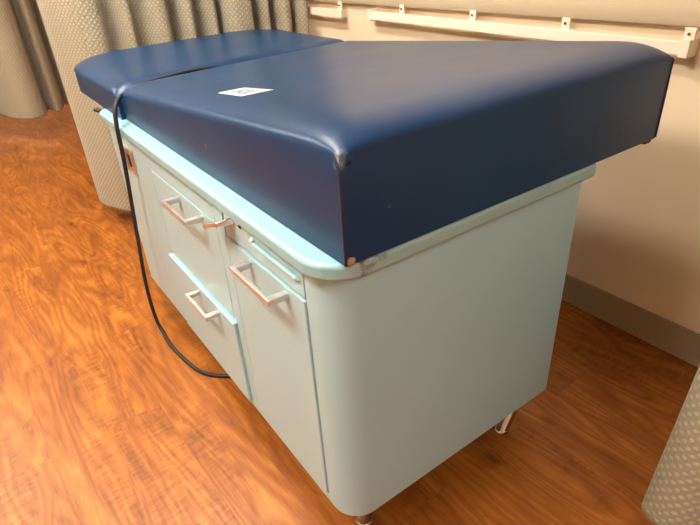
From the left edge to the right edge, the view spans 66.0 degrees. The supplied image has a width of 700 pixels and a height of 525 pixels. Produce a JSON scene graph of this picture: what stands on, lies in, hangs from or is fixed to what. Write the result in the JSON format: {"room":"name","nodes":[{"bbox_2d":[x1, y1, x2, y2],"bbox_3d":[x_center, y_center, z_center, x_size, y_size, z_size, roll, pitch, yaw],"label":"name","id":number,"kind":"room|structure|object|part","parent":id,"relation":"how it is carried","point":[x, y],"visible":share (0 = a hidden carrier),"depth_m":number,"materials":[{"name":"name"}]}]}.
{"room":"examination room","nodes":[
{"label":"examination room","id":0,"kind":"room"},
{"bbox_2d":[0,104,697,524],"bbox_3d":[-1.845,0.224,2.244,4.300,0.100,9.400,-23,35,-29],"label":"floor","id":1,"kind":"structure","parent":0,"point":[102,422],"depth_m":1.57,"materials":[{"name":"brown wood"}]},
{"bbox_2d":[74,29,673,524],"bbox_3d":[-0.212,-0.260,1.835,1.007,0.968,1.970,-23,35,-29],"label":"examination table","id":2,"kind":"object","parent":1,"relation":"on","point":[371,240],"visible":0.93,"depth_m":1.07,"materials":[{"name":"teal metal"}]},
{"bbox_3d":[-0.831,-0.503,1.795,0.042,0.023,0.013,2,31,9],"label":"release lever","id":3,"kind":"part","parent":2,"relation":"part of","materials":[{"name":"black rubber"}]},
{"bbox_2d":[118,145,129,167],"bbox_3d":[-0.714,-0.335,1.698,0.012,0.066,0.055,-23,35,-29],"label":"receptacle","id":4,"kind":"object","parent":2,"relation":"attached to","point":[125,150],"depth_m":1.68,"materials":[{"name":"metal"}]},
{"bbox_2d":[123,144,138,176],"bbox_3d":[-0.691,-0.325,1.684,0.004,0.085,0.126,-23,35,-29],"label":"outlet plate","id":5,"kind":"object","parent":2,"relation":"attached to","point":[132,167],"depth_m":1.66,"materials":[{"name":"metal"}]},
{"bbox_2d":[113,66,230,377],"bbox_3d":[-0.444,-0.111,1.704,0.408,0.871,0.477,-23,35,-29],"label":"power cord","id":6,"kind":"object","parent":2,"relation":"hanging from","point":[118,99],"visible":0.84,"depth_m":1.73,"materials":[{"name":"black rubber"}]},
{"bbox_3d":[-0.406,-0.126,1.301,0.046,0.013,0.167,-23,35,-29],"label":"handle","id":7,"kind":"part","parent":2,"relation":"part of","materials":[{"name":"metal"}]},
{"bbox_3d":[-0.412,-0.063,1.418,0.018,0.258,0.441,-23,35,-29],"label":"drawer","id":8,"kind":"part","parent":2,"relation":"part of","materials":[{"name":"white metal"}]},
{"bbox_3d":[-0.395,0.113,1.437,0.039,0.013,0.145,-23,35,-29],"label":"handle","id":9,"kind":"part","parent":2,"relation":"part of","materials":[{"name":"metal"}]},
{"bbox_2d":[74,29,343,119],"bbox_3d":[-0.548,-0.781,2.096,0.912,0.114,0.768,-23,35,-29],"label":"cushion","id":10,"kind":"object","parent":2,"relation":"on","point":[102,77],"depth_m":1.94,"materials":[{"name":"blue leather"}]},
{"bbox_3d":[-0.399,0.173,1.550,0.026,0.256,0.456,-23,35,-29],"label":"drawer","id":11,"kind":"part","parent":2,"relation":"part of","materials":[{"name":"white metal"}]},
{"bbox_3d":[-0.174,0.037,1.019,0.043,0.013,0.162,-23,35,-29],"label":"handle","id":12,"kind":"part","parent":2,"relation":"part of","materials":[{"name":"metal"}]},
{"bbox_3d":[-0.149,0.223,1.172,0.021,0.510,0.317,-23,35,-29],"label":"door","id":13,"kind":"part","parent":2,"relation":"part of","materials":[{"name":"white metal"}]},
{"bbox_2d":[99,109,595,280],"bbox_3d":[-0.154,-0.341,1.453,0.691,0.032,1.361,-23,35,-29],"label":"countertop","id":14,"kind":"structure","parent":2,"relation":"on","point":[312,262],"depth_m":0.98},
{"bbox_3d":[0.030,0.557,1.251,0.045,0.127,0.045,-23,35,-29],"label":"leg","id":15,"kind":"part","parent":2,"relation":"part of","materials":[{"name":"silver metal"}]},
{"bbox_2d":[121,41,672,266],"bbox_3d":[-0.013,-0.458,1.399,0.865,0.206,1.205,-23,35,-29],"label":"backrest cushion","id":16,"kind":"object","parent":2,"relation":"on","point":[362,153],"depth_m":0.97,"materials":[{"name":"blue leather"}]},
{"bbox_3d":[0.440,0.397,1.478,0.100,0.127,0.045,-23,35,-29],"label":"leg","id":17,"kind":"part","parent":2,"relation":"part of","materials":[{"name":"silver metal"}]},
{"bbox_2d":[307,1,699,333],"bbox_3d":[-0.220,-1.642,2.572,0.100,2.600,9.400,-23,35,-29],"label":"wall","id":18,"kind":"structure","parent":0,"point":[636,236],"depth_m":1.66,"materials":[{"name":"paint"}]},
{"bbox_2d":[308,2,347,17],"bbox_3d":[-0.347,-1.357,2.832,0.048,0.075,1.102,-23,35,-29],"label":"rail","id":19,"kind":"object","parent":18,"relation":"attached to","point":[339,13],"visible":0.45,"depth_m":2.50,"materials":[{"name":"white metal"}]},
{"bbox_2d":[307,0,699,26],"bbox_3d":[-0.258,-1.390,2.675,0.032,0.162,9.200,-23,35,-29],"label":"trim","id":20,"kind":"structure","parent":18,"relation":"attached to","point":[661,12],"depth_m":1.55,"materials":[{"name":"plastic"}]},
{"bbox_2d":[367,4,699,58],"bbox_3d":[0.479,-0.810,1.824,0.048,0.081,1.328,-23,35,-29],"label":"rail","id":21,"kind":"object","parent":18,"relation":"attached to","point":[687,47],"visible":0.96,"depth_m":1.67,"materials":[{"name":"white metal"}]},
{"bbox_2d":[561,273,699,367],"bbox_3d":[-0.195,-0.555,3.176,0.008,0.114,9.200,-23,35,-29],"label":"baseboard","id":22,"kind":"structure","parent":18,"relation":"attached to","point":[683,343],"depth_m":1.78,"materials":[{"name":"plastic"}]},
{"bbox_3d":[-1.994,-2.099,0.876,4.300,0.100,9.400,-23,35,-29],"label":"ceiling","id":23,"kind":"structure","parent":0,"visible":0},
{"bbox_2d":[0,0,68,118],"bbox_3d":[-3.034,-1.967,3.234,2.699,2.399,0.420,-23,35,-29],"label":"privacy curtain","id":24,"kind":"object","parent":23,"relation":"hanging from","point":[31,84],"visible":0.61,"depth_m":3.92,"materials":[{"name":"fabric"}]},
{"bbox_2d":[36,0,309,211],"bbox_3d":[-0.779,-1.458,2.227,1.204,2.503,0.275,-9,31,-10],"label":"privacy curtain","id":25,"kind":"object","parent":23,"relation":"hanging from","point":[77,31],"visible":0.21,"depth_m":2.43,"materials":[{"name":"fabric"}]},
{"bbox_2d":[641,365,699,524],"bbox_3d":[0.882,-0.608,0.598,0.662,2.500,0.398,-23,35,-29],"label":"privacy curtain","id":26,"kind":"object","parent":23,"relation":"hanging from","point":[672,496],"visible":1,"depth_m":1.06,"materials":[{"name":"fabric"}]}
]}

